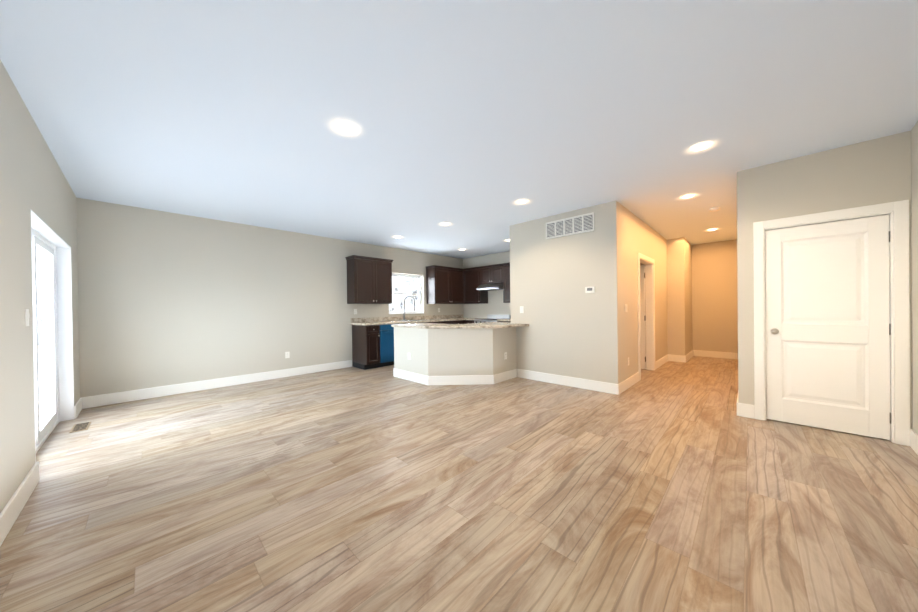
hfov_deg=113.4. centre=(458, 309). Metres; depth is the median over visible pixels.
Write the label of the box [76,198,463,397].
wall
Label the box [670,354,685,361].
baseboard
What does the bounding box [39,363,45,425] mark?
ground
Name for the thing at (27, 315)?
light switch
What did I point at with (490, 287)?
range hood
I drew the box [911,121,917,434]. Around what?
wall
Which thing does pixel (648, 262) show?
trim
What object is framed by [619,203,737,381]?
wall
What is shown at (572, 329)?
wall
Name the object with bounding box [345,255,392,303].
upper cabinet
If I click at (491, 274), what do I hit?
upper cabinet
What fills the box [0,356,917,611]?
floor
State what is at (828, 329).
closet door
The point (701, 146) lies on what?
recessed light
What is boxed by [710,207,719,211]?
smoke detector
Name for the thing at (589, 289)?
thermostat
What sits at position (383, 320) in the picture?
countertop
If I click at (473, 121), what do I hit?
ceiling
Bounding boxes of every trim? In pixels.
[637,252,654,380]
[753,200,909,445]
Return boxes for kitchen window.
[389,273,421,313]
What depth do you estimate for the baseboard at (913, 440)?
2.53 m
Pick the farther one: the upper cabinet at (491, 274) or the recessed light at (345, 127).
the upper cabinet at (491, 274)
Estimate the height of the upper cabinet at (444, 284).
1.005 m
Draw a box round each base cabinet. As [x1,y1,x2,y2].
[352,325,379,369]
[434,320,464,323]
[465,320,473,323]
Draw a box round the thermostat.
[585,287,594,292]
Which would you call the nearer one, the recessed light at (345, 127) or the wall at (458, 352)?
the recessed light at (345, 127)
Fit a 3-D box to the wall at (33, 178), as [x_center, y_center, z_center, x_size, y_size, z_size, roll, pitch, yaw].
[-2.353,-0.099,1.336,7.680,2.740,0.200,0,0,43]
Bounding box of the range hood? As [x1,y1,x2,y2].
[477,283,502,290]
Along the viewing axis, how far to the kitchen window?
7.85 m
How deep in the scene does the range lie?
7.98 m
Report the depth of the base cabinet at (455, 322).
7.95 m
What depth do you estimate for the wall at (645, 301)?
6.58 m
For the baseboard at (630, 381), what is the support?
attached to the wall at (696, 296)
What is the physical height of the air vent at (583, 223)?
0.275 m
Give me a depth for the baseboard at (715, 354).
7.15 m
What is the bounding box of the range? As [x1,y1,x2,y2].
[474,315,510,322]
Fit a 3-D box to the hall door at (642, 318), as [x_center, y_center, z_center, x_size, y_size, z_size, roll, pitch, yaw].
[3.321,0.149,6.256,0.985,2.032,0.180,0,0,44]
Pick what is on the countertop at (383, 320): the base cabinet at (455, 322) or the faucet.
the faucet
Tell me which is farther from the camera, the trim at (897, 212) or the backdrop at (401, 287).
the backdrop at (401, 287)
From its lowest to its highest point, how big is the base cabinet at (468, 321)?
0.920 m
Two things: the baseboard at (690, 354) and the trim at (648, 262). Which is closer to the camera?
the trim at (648, 262)
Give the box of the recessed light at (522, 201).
[516,199,527,203]
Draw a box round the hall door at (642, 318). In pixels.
[640,265,645,368]
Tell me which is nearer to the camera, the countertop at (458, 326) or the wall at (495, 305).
the countertop at (458, 326)
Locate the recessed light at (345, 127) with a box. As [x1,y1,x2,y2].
[334,121,355,133]
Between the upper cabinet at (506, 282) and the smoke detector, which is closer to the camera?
the smoke detector
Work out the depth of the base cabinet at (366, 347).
6.31 m
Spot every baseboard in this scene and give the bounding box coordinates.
[0,397,81,545]
[82,360,351,408]
[393,368,621,394]
[622,372,638,391]
[655,354,669,369]
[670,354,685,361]
[686,350,693,361]
[694,350,737,358]
[736,395,741,415]
[910,429,917,454]
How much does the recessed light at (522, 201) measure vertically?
0.010 m
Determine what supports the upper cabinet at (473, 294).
attached to the wall at (495, 305)
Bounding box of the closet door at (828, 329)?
[765,215,890,439]
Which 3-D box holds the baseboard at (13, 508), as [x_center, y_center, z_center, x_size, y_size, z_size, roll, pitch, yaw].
[-2.230,1.195,1.391,7.370,0.150,0.016,0,0,43]
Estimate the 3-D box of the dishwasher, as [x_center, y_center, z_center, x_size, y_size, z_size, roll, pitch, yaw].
[-1.667,0.778,6.802,0.646,0.916,0.600,0,0,44]
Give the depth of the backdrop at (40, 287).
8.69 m
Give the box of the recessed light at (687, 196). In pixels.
[680,194,695,198]
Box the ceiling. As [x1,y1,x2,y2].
[0,0,917,258]
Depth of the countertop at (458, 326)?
5.11 m
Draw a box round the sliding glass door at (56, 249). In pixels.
[31,210,73,461]
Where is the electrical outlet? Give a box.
[285,352,289,357]
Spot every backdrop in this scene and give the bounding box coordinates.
[36,247,43,364]
[389,277,417,310]
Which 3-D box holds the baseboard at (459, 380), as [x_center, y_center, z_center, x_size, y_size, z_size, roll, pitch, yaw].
[0.520,1.143,4.922,3.432,0.150,1.456,0,0,44]
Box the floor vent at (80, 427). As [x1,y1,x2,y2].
[69,422,90,432]
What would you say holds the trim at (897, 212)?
attached to the wall at (572, 329)
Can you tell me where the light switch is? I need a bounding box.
[25,309,29,325]
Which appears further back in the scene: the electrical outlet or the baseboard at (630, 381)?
the electrical outlet
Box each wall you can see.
[0,60,79,512]
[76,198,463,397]
[394,327,516,375]
[463,251,509,317]
[509,131,911,428]
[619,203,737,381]
[640,263,645,326]
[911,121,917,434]
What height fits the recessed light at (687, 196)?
0.010 m
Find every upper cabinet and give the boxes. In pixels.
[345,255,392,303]
[426,265,463,303]
[463,267,487,303]
[479,264,502,284]
[501,262,509,302]
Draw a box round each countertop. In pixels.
[350,314,464,325]
[391,322,528,328]
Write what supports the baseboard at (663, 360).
attached to the wall at (696, 296)
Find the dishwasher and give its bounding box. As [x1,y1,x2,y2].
[378,324,394,366]
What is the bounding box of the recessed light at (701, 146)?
[690,141,712,151]
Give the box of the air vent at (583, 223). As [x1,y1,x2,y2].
[546,212,593,238]
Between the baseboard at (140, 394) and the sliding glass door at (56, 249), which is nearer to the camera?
the sliding glass door at (56, 249)
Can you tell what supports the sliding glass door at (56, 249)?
in the wall at (33, 178)
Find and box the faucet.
[403,296,414,319]
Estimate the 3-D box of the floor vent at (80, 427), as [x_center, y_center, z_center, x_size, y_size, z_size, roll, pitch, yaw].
[-4.127,1.279,3.291,0.320,0.008,0.120,0,0,44]

